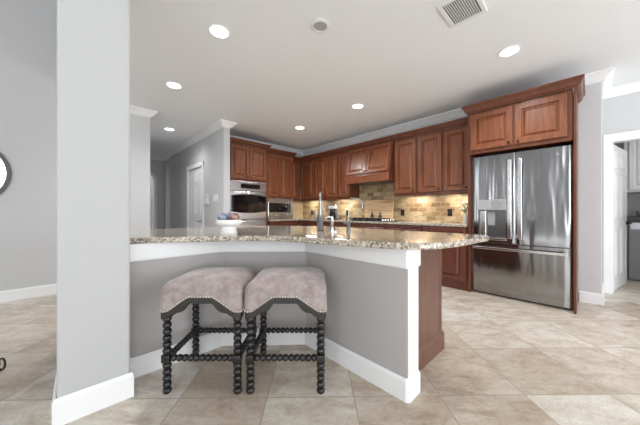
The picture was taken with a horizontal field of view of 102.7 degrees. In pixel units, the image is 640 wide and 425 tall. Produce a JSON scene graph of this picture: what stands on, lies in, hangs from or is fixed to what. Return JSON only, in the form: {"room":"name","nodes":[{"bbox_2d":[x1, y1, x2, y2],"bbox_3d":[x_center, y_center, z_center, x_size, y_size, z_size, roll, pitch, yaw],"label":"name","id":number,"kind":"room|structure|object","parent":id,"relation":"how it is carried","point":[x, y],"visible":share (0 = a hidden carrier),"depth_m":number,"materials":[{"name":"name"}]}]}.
{"room":"kitchen","nodes":[
{"label":"kitchen","id":0,"kind":"room"},
{"bbox_2d":[0,0,140,290],"bbox_3d":[-4.777,-1.070,2.221,5.330,4.300,0.120,0,0,-44],"label":"wall","id":1,"kind":"structure","parent":0,"point":[28,28],"depth_m":3.22,"materials":[{"name":"grey paint"}]},
{"bbox_2d":[0,152,11,193],"bbox_3d":[-4.033,-0.455,2.825,0.810,0.810,0.030,0,0,-44],"label":"round mirror","id":2,"kind":"object","parent":1,"relation":"attached to","point":[5,169],"visible":1,"depth_m":3.06,"materials":[{"name":"grey metal"}]},
{"bbox_2d":[0,284,56,301],"bbox_3d":[-5.937,1.015,3.688,5.266,0.130,3.876,0,0,-44],"label":"baseboard","id":3,"kind":"structure","parent":1,"relation":"attached to","point":[22,293],"depth_m":3.19,"materials":[{"name":"white wood"}]},
{"bbox_2d":[141,116,149,228],"bbox_3d":[-4.088,-0.260,5.454,0.120,2.680,3.860,0,0,-44],"label":"wall","id":4,"kind":"structure","parent":0,"point":[145,121],"depth_m":4.05,"materials":[{"name":"grey paint"}]},
{"bbox_2d":[130,105,163,160],"bbox_3d":[-3.908,-1.550,5.562,1.037,0.100,4.218,0,0,-33],"label":"crown molding","id":5,"kind":"structure","parent":4,"relation":"attached to","point":[151,114],"depth_m":4.01,"materials":[{"name":"white"}]},
{"bbox_2d":[150,176,152,228],"bbox_3d":[-5.455,-0.260,7.852,2.300,2.680,0.100,0,0,-44],"label":"wall","id":6,"kind":"structure","parent":0,"point":[151,179],"depth_m":7.98,"materials":[{"name":"grey paint"}]},
{"bbox_2d":[150,159,164,228],"bbox_3d":[-5.037,-0.260,7.296,1.280,2.680,0.120,0,0,-44],"label":"wall","id":7,"kind":"structure","parent":0,"point":[157,167],"depth_m":7.52,"materials":[{"name":"grey paint"}]},
{"bbox_2d":[150,172,156,228],"bbox_3d":[-5.040,-0.053,7.197,0.781,2.266,0.020,0,0,-44],"label":"trim","id":8,"kind":"structure","parent":7,"relation":"attached to","point":[151,174],"depth_m":7.43,"materials":[{"name":"white wood"}]},
{"bbox_2d":[165,127,229,228],"bbox_3d":[-3.123,-0.260,6.122,0.120,2.680,4.220,0,0,-44],"label":"wall","id":9,"kind":"structure","parent":0,"point":[214,149],"depth_m":5.19,"materials":[{"name":"grey paint"}]},
{"bbox_2d":[186,161,203,227],"bbox_3d":[-2.759,0.020,5.634,0.024,2.120,1.090,0,0,-44],"label":"door frame","id":10,"kind":"structure","parent":9,"relation":"attached to","point":[201,163],"depth_m":5.51,"materials":[{"name":"white wood"}]},
{"bbox_2d":[190,167,201,227],"bbox_3d":[-2.748,0.064,5.644,0.106,2.020,0.890,0,0,-44],"label":"door","id":11,"kind":"structure","parent":9,"relation":"in","point":[196,174],"depth_m":5.63,"materials":[{"name":"white wood"}]},
{"bbox_2d":[162,119,236,160],"bbox_3d":[-3.092,-1.550,6.089,0.300,0.100,4.310,0,0,-44],"label":"crown molding","id":12,"kind":"structure","parent":9,"relation":"attached to","point":[221,123],"depth_m":5.22,"materials":[{"name":"white"}]},
{"bbox_2d":[205,194,208,203],"bbox_3d":[-2.252,-0.245,5.094,0.033,0.190,0.170,0,0,-44],"label":"thermostat","id":13,"kind":"object","parent":9,"relation":"attached to","point":[206,195],"visible":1,"depth_m":5.04,"materials":[{"name":"white plastic"}]},
{"bbox_2d":[213,194,217,201],"bbox_3d":[-1.949,-0.253,4.788,0.013,0.138,0.190,0,0,-44],"label":"light switch","id":14,"kind":"object","parent":9,"relation":"attached to","point":[215,196],"visible":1,"depth_m":4.78,"materials":[{"name":"white plastic"}]},
{"bbox_2d":[130,243,407,377],"bbox_3d":[-0.342,0.645,1.896,1.908,0.869,0.693,0,0,6],"label":"wall","id":15,"kind":"structure","parent":0,"point":[367,304],"depth_m":1.75,"materials":[{"name":"grey paint"}]},
{"bbox_2d":[130,328,419,402],"bbox_3d":[-0.287,1.015,1.823,1.829,0.130,0.576,0,0,7],"label":"baseboard","id":16,"kind":"structure","parent":15,"relation":"attached to","point":[406,390],"depth_m":1.74,"materials":[{"name":"white wood"}]},
{"bbox_2d":[130,241,420,268],"bbox_3d":[-0.294,0.269,1.819,1.842,0.113,0.585,0,0,6],"label":"trim","id":17,"kind":"structure","parent":15,"relation":"attached to","point":[404,259],"depth_m":1.79,"materials":[{"name":"white wood"}]},
{"bbox_2d":[408,267,417,378],"bbox_3d":[0.544,0.637,1.496,0.125,0.625,0.004,0,0,-44],"label":"trim","id":18,"kind":"structure","parent":15,"relation":"attached to","point":[412,273],"depth_m":1.49,"materials":[{"name":"white wood"}]},
{"bbox_2d":[295,154,302,225],"bbox_3d":[-1.369,-0.260,6.090,2.380,2.680,0.180,0,0,-44],"label":"wall","id":19,"kind":"structure","parent":0,"point":[296,155],"depth_m":6.78,"materials":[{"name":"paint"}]},
{"bbox_2d":[268,148,296,198],"bbox_3d":[-1.009,-0.853,6.009,0.860,1.095,0.426,0,0,-44],"label":"upper cabinet","id":20,"kind":"object","parent":19,"relation":"attached to","point":[280,162],"visible":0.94,"depth_m":5.87,"materials":[{"name":"brown wood"}]},
{"bbox_2d":[293,156,299,200],"bbox_3d":[-0.671,-0.802,6.412,0.295,1.085,0.305,0,0,-44],"label":"upper cabinet","id":21,"kind":"object","parent":19,"relation":"attached to","point":[296,159],"visible":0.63,"depth_m":6.35,"materials":[{"name":"brown wood"}]},
{"bbox_2d":[293,200,302,217],"bbox_3d":[-0.662,-0.061,6.625,0.582,0.468,0.014,0,0,-44],"label":"backsplash","id":22,"kind":"structure","parent":19,"relation":"attached to","point":[297,205],"depth_m":6.71,"materials":[{"name":"tile"}]},
{"bbox_2d":[0,277,639,424],"bbox_3d":[-0.581,1.130,3.517,13.200,0.100,13.100,0,0,-44],"label":"floor","id":23,"kind":"structure","parent":0,"point":[502,360],"depth_m":1.67,"materials":[{"name":"tile"}]},
{"bbox_2d":[0,357,5,370],"bbox_3d":[-2.296,0.854,1.734,0.337,0.451,0.016,0,0,0],"label":"stand","id":24,"kind":"object","parent":23,"relation":"on","point":[2,358],"visible":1,"depth_m":1.73,"materials":[{"name":"black metal"}]},
{"bbox_2d":[57,0,129,397],"bbox_3d":[-1.322,-1.065,1.502,0.301,4.290,0.300,0,0,-44],"label":"wall pier","id":25,"kind":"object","parent":23,"relation":"on","point":[93,36],"visible":0.85,"depth_m":1.39,"materials":[{"name":"grey paint"}]},
{"bbox_2d":[52,365,133,424],"bbox_3d":[-1.317,1.010,1.497,0.333,0.140,0.316,0,0,-44],"label":"baseboard","id":26,"kind":"object","parent":25,"relation":"attached to","point":[73,406],"visible":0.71,"depth_m":1.37,"materials":[{"name":"white wood"}]},
{"bbox_2d":[160,267,256,394],"bbox_3d":[-0.700,0.733,1.700,0.496,0.694,0.428,0,0,0],"label":"bar stool","id":27,"kind":"object","parent":23,"relation":"on","point":[223,288],"visible":0.78,"depth_m":1.51,"materials":[{"name":"fabric"}]},
{"bbox_2d":[230,137,271,225],"bbox_3d":[-1.583,-0.168,5.360,0.965,2.495,0.575,0,0,-44],"label":"tall cabinet","id":28,"kind":"object","parent":23,"relation":"on","point":[248,159],"visible":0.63,"depth_m":5.17,"materials":[{"name":"brown wood"}]},
{"bbox_2d":[230,180,265,225],"bbox_3d":[-1.571,0.065,5.312,0.789,1.340,0.592,0,0,-44],"label":"wall oven","id":29,"kind":"object","parent":28,"relation":"in","point":[247,199],"visible":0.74,"depth_m":5.15,"materials":[{"name":"grey metal"}]},
{"bbox_2d":[268,221,297,225],"bbox_3d":[-0.971,0.646,5.925,0.800,0.868,0.590,0,0,-44],"label":"base cabinet","id":30,"kind":"object","parent":23,"relation":"on","point":[270,223],"visible":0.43,"depth_m":5.71,"materials":[{"name":"brown wood"}]},
{"bbox_2d":[244,267,326,394],"bbox_3d":[-0.205,0.733,1.700,0.496,0.694,0.428,0,0,0],"label":"bar stool","id":31,"kind":"object","parent":23,"relation":"on","point":[305,287],"visible":1,"depth_m":1.51,"materials":[{"name":"grey fabric"}]},
{"bbox_2d":[300,221,316,225],"bbox_3d":[-0.067,0.646,5.975,0.630,0.868,0.620,0,0,-44],"label":"base cabinet","id":32,"kind":"object","parent":23,"relation":"on","point":[302,223],"visible":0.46,"depth_m":5.76,"materials":[{"name":"brown wood"}]},
{"bbox_2d":[324,222,341,226],"bbox_3d":[0.387,0.646,5.497,0.630,0.868,0.700,0,0,-44],"label":"base cabinet","id":33,"kind":"object","parent":23,"relation":"on","point":[336,224],"visible":0.15,"depth_m":5.17,"materials":[{"name":"brown wood"}]},
{"bbox_2d":[342,222,385,229],"bbox_3d":[0.972,0.646,4.880,0.630,0.868,1.000,0,0,-44],"label":"base cabinet","id":34,"kind":"object","parent":23,"relation":"on","point":[353,225],"visible":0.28,"depth_m":4.60,"materials":[{"name":"brown wood"}]},
{"bbox_2d":[386,224,421,230],"bbox_3d":[1.530,0.646,4.293,0.630,0.868,0.620,0,0,-44],"label":"base cabinet","id":35,"kind":"object","parent":23,"relation":"on","point":[388,226],"visible":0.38,"depth_m":4.08,"materials":[{"name":"brown wood"}]},
{"bbox_2d":[418,249,443,370],"bbox_3d":[-0.496,0.646,2.062,2.120,0.868,2.125,0,0,-44],"label":"base cabinet","id":36,"kind":"object","parent":23,"relation":"on","point":[430,332],"visible":0.08,"depth_m":1.86,"materials":[{"name":"brown wood"}]},
{"bbox_2d":[130,226,488,249],"bbox_3d":[-0.408,0.192,2.006,2.230,0.038,2.488,0,0,-44],"label":"countertop","id":37,"kind":"structure","parent":36,"relation":"on","point":[357,237],"depth_m":1.78,"materials":[{"name":"stone"}]},
{"bbox_2d":[216,219,241,233],"bbox_3d":[-0.712,0.118,1.999,0.192,0.109,0.192,0,0,-44],"label":"footed bowl","id":38,"kind":"object","parent":37,"relation":"on","point":[227,226],"visible":0.93,"depth_m":1.94,"materials":[{"name":"white ceramic"}]},
{"bbox_2d":[218,213,227,219],"bbox_3d":[-0.760,0.049,1.999,0.076,0.076,0.076,0,0,-44],"label":"decorative ball","id":39,"kind":"object","parent":38,"relation":"on","point":[222,216],"visible":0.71,"depth_m":1.97,"materials":[{"name":"blue"}]},
{"bbox_2d":[230,213,239,219],"bbox_3d":[-0.667,0.047,1.999,0.074,0.074,0.074,0,0,-44],"label":"decorative ball","id":40,"kind":"object","parent":38,"relation":"on","point":[234,216],"visible":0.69,"depth_m":1.97,"materials":[{"name":"beige"}]},
{"bbox_2d":[314,192,323,230],"bbox_3d":[0.009,-0.004,2.364,0.090,0.355,0.197,0,0,15],"label":"kitchen faucet","id":41,"kind":"object","parent":37,"relation":"on","point":[320,218],"visible":1,"depth_m":2.29,"materials":[{"name":"grey metal"}]},
{"bbox_2d":[325,216,334,230],"bbox_3d":[0.089,0.107,2.256,0.083,0.133,0.043,0,0,-14],"label":"soap dispenser","id":42,"kind":"object","parent":37,"relation":"on","point":[332,219],"visible":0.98,"depth_m":2.25,"materials":[{"name":"silver metal"}]},
{"bbox_2d":[343,198,362,230],"bbox_3d":[0.292,0.026,2.290,0.176,0.294,0.043,0,0,6],"label":"gooseneck faucet","id":43,"kind":"object","parent":37,"relation":"on","point":[348,223],"visible":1,"depth_m":2.29,"materials":[{"name":"grey metal"}]},
{"bbox_2d":[422,226,467,290],"bbox_3d":[1.953,0.646,3.847,0.630,0.868,0.610,0,0,-44],"label":"base cabinet","id":44,"kind":"object","parent":23,"relation":"on","point":[454,260],"visible":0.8,"depth_m":3.54,"materials":[{"name":"brown wood"}]},
{"bbox_2d":[268,218,467,226],"bbox_3d":[0.463,0.192,4.845,1.402,0.038,4.120,0,0,-44],"label":"countertop","id":45,"kind":"structure","parent":44,"relation":"on","point":[423,223],"depth_m":4.29,"materials":[{"name":"stone"}]},
{"bbox_2d":[268,198,292,218],"bbox_3d":[-1.022,-0.068,5.972,0.770,0.471,0.451,0,0,-44],"label":"microwave","id":46,"kind":"object","parent":45,"relation":"on","point":[278,208],"visible":0.81,"depth_m":5.84,"materials":[{"name":"silver metal"}]},
{"bbox_2d":[328,205,337,219],"bbox_3d":[0.295,0.018,5.678,0.212,0.310,0.280,0,0,11],"label":"coffee maker","id":47,"kind":"object","parent":45,"relation":"on","point":[333,209],"visible":0.91,"depth_m":5.58,"materials":[{"name":"grey plastic"}]},
{"bbox_2d":[346,217,397,221],"bbox_3d":[0.939,0.148,4.835,0.460,0.050,0.920,0,0,-44],"label":"gas cooktop","id":48,"kind":"object","parent":45,"relation":"in","point":[357,218],"visible":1,"depth_m":4.64,"materials":[{"name":"black metal"}]},
{"bbox_2d":[365,199,393,219],"bbox_3d":[1.163,-0.032,5.082,0.058,0.405,0.650,0,0,-44],"label":"cutting board","id":49,"kind":"object","parent":45,"relation":"on","point":[386,207],"visible":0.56,"depth_m":5.05,"materials":[{"name":"brown wood"}]},
{"bbox_2d":[463,214,467,222],"bbox_3d":[2.168,0.103,3.802,0.072,0.140,0.072,0,0,-44],"label":"vase","id":50,"kind":"object","parent":45,"relation":"on","point":[465,216],"visible":0.81,"depth_m":3.78,"materials":[{"name":"white ceramic"}]},
{"bbox_2d":[457,201,467,213],"bbox_3d":[2.153,-0.059,3.799,0.164,0.182,0.167,0,0,-21],"label":"bunch","id":51,"kind":"object","parent":50,"relation":"in","point":[462,202],"visible":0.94,"depth_m":3.80,"materials":[{"name":"grey plant"}]},
{"bbox_2d":[471,145,573,309],"bbox_3d":[2.542,0.180,3.261,0.582,1.800,0.983,0,0,-44],"label":"refrigerator","id":52,"kind":"object","parent":23,"relation":"on","point":[523,201],"visible":0.89,"depth_m":3.04,"materials":[{"name":"grey metal"}]},
{"bbox_2d":[461,74,584,313],"bbox_3d":[2.528,-0.163,3.245,0.635,2.485,1.155,0,0,-44],"label":"tall cabinet","id":53,"kind":"object","parent":23,"relation":"on","point":[546,115],"visible":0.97,"depth_m":2.96,"materials":[{"name":"brown wood"}]},
{"bbox_2d":[627,221,639,280],"bbox_3d":[5.312,0.610,3.994,0.675,0.920,0.680,0,0,-44],"label":"washing machine","id":54,"kind":"object","parent":23,"relation":"on","point":[633,230],"visible":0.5,"depth_m":4.00,"materials":[{"name":"grey metal"}]},
{"bbox_2d":[627,216,639,220],"bbox_3d":[5.713,0.113,3.590,0.730,0.065,1.900,0,0,-44],"label":"countertop","id":55,"kind":"structure","parent":54,"relation":"on","point":[629,218],"depth_m":3.97,"materials":[{"name":"black stone"}]},
{"bbox_2d":[130,0,639,156],"bbox_3d":[1.124,-1.650,5.134,8.500,0.100,13.100,0,0,-44],"label":"ceiling","id":56,"kind":"structure","parent":0,"point":[402,60],"depth_m":2.71,"materials":[{"name":"white paint"}]},
{"bbox_2d":[166,82,181,88],"bbox_3d":[-1.847,-1.595,3.238,0.176,0.009,0.176,0,0,-44],"label":"recessed light","id":57,"kind":"object","parent":56,"relation":"in","point":[174,85],"visible":1,"depth_m":3.23,"materials":[{"name":"white plastic"}]},
{"bbox_2d":[209,24,229,37],"bbox_3d":[-0.892,-1.595,2.270,0.176,0.009,0.176,0,0,-44],"label":"recessed light","id":58,"kind":"object","parent":56,"relation":"in","point":[220,31],"visible":1,"depth_m":2.26,"materials":[{"name":"white plastic"}]},
{"bbox_2d":[310,18,329,32],"bbox_3d":[0.000,-1.592,2.202,0.168,0.012,0.168,0,0,-44],"label":"ceiling speaker","id":59,"kind":"object","parent":56,"relation":"attached to","point":[319,25],"visible":1,"depth_m":2.19,"materials":[{"name":"white plastic"}]},
{"bbox_2d":[313,22,326,30],"bbox_3d":[0.000,-1.596,2.202,0.120,0.004,0.120,0,0,-44],"label":"grille","id":60,"kind":"object","parent":59,"relation":"attached to","point":[317,26],"depth_m":2.21,"materials":[{"name":"grey metal"}]},
{"bbox_2d":[352,104,363,108],"bbox_3d":[0.572,-1.595,3.880,0.176,0.009,0.176,0,0,-44],"label":"recessed light","id":61,"kind":"object","parent":56,"relation":"in","point":[356,106],"visible":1,"depth_m":3.88,"materials":[{"name":"white plastic"}]},
{"bbox_2d":[437,0,487,27],"bbox_3d":[1.121,-1.593,2.015,0.330,0.013,0.264,0,0,-44],"label":"ceiling vent","id":62,"kind":"object","parent":56,"relation":"in","point":[456,13],"visible":1,"depth_m":2.02,"materials":[{"name":"white plastic"}]},
{"bbox_2d":[498,45,519,56],"bbox_3d":[1.884,-1.595,2.553,0.176,0.009,0.176,0,0,-44],"label":"recessed light","id":63,"kind":"object","parent":56,"relation":"in","point":[510,50],"visible":1,"depth_m":2.55,"materials":[{"name":"white plastic"}]},
{"bbox_2d":[303,81,601,300],"bbox_3d":[1.389,-0.260,5.007,0.130,2.680,5.550,0,0,-44],"label":"wall","id":64,"kind":"structure","parent":0,"point":[590,107],"depth_m":3.02,"materials":[{"name":"grey paint"}]},
{"bbox_2d":[300,154,314,200],"bbox_3d":[-0.210,-0.802,6.326,0.365,1.085,0.515,0,0,-44],"label":"upper cabinet","id":65,"kind":"object","parent":64,"relation":"attached to","point":[307,162],"visible":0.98,"depth_m":6.20,"materials":[{"name":"brown wood"}]},
{"bbox_2d":[313,149,337,200],"bbox_3d":[0.227,-0.802,5.865,0.365,1.085,0.755,0,0,-44],"label":"upper cabinet","id":66,"kind":"object","parent":64,"relation":"attached to","point":[326,162],"visible":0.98,"depth_m":5.74,"materials":[{"name":"brown wood"}]},
{"bbox_2d":[337,146,358,198],"bbox_3d":[0.600,-0.802,5.472,0.365,1.085,0.330,0,0,-44],"label":"upper cabinet","id":67,"kind":"object","parent":64,"relation":"attached to","point":[347,191],"visible":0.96,"depth_m":5.38,"materials":[{"name":"brown wood"}]},
{"bbox_2d":[344,135,393,185],"bbox_3d":[1.006,-0.943,4.937,0.512,0.805,1.011,0,0,-44],"label":"upper cabinet","id":68,"kind":"object","parent":64,"relation":"attached to","point":[371,162],"visible":0.99,"depth_m":4.76,"materials":[{"name":"brown wood"}]},
{"bbox_2d":[303,183,467,222],"bbox_3d":[0.979,-0.186,5.332,0.014,0.718,4.115,0,0,-44],"label":"backsplash","id":69,"kind":"structure","parent":64,"relation":"attached to","point":[428,208],"depth_m":4.74,"materials":[{"name":"tile"}]},
{"bbox_2d":[392,129,416,196],"bbox_3d":[1.552,-0.802,4.469,0.365,1.085,0.425,0,0,-44],"label":"upper cabinet","id":70,"kind":"object","parent":64,"relation":"attached to","point":[405,143],"visible":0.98,"depth_m":4.36,"materials":[{"name":"brown wood"}]},
{"bbox_2d":[416,123,442,195],"bbox_3d":[1.840,-0.802,4.166,0.365,1.085,0.410,0,0,-44],"label":"upper cabinet","id":71,"kind":"object","parent":64,"relation":"attached to","point":[429,138],"visible":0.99,"depth_m":4.05,"materials":[{"name":"brown wood"}]},
{"bbox_2d":[230,66,639,154],"bbox_3d":[2.352,-1.550,4.160,9.015,0.100,2.270,0,0,27],"label":"crown molding","id":72,"kind":"structure","parent":64,"relation":"attached to","point":[605,75],"depth_m":4.30,"materials":[{"name":"white"}]},
{"bbox_2d":[442,117,467,194],"bbox_3d":[2.113,-0.802,3.878,0.365,1.085,0.385,0,0,-44],"label":"upper cabinet","id":73,"kind":"object","parent":64,"relation":"attached to","point":[455,132],"visible":0.81,"depth_m":3.78,"materials":[{"name":"brown wood"}]},
{"bbox_2d":[602,91,639,282],"bbox_3d":[4.906,-0.260,2.327,0.120,2.680,3.420,0,0,-44],"label":"wall","id":74,"kind":"structure","parent":0,"point":[621,113],"depth_m":3.32,"materials":[{"name":"grey paint"}]},
{"bbox_2d":[603,130,639,293],"bbox_3d":[4.166,0.030,3.090,0.142,2.100,1.005,0,0,-44],"label":"door frame","id":75,"kind":"structure","parent":74,"relation":"attached to","point":[608,139],"depth_m":3.37,"materials":[{"name":"white wood"}]},
{"bbox_2d":[613,144,632,290],"bbox_3d":[4.281,0.085,3.667,0.800,1.975,0.165,0,0,-32],"label":"door","id":76,"kind":"structure","parent":75,"relation":"attached to","point":[620,222],"depth_m":3.61,"materials":[{"name":"white wood"}]},
{"bbox_2d":[614,143,639,215],"bbox_3d":[5.843,-0.260,4.099,0.120,2.680,2.700,0,0,-44],"label":"wall","id":77,"kind":"structure","parent":0,"point":[633,199],"depth_m":4.45,"materials":[{"name":"grey paint"}]},
{"bbox_2d":[623,140,639,192],"bbox_3d":[5.732,-0.820,3.856,0.355,1.000,1.500,0,0,-44],"label":"laundry cabinet","id":78,"kind":"object","parent":77,"relation":"attached to","point":[632,148],"visible":0.55,"depth_m":4.21,"materials":[{"name":"white wood"}]},
{"bbox_3d":[3.516,-0.260,3.283,0.580,2.680,0.120,0,0,-44],"label":"wall","id":79,"kind":"structure","parent":0,"visible":0},
{"bbox_2d":[579,283,603,305],"bbox_3d":[3.449,1.015,3.246,0.724,0.130,0.210,0,0,-44],"label":"baseboard","id":80,"kind":"structure","parent":79,"relation":"attached to","point":[587,297],"depth_m":3.00,"materials":[{"name":"white wood"}]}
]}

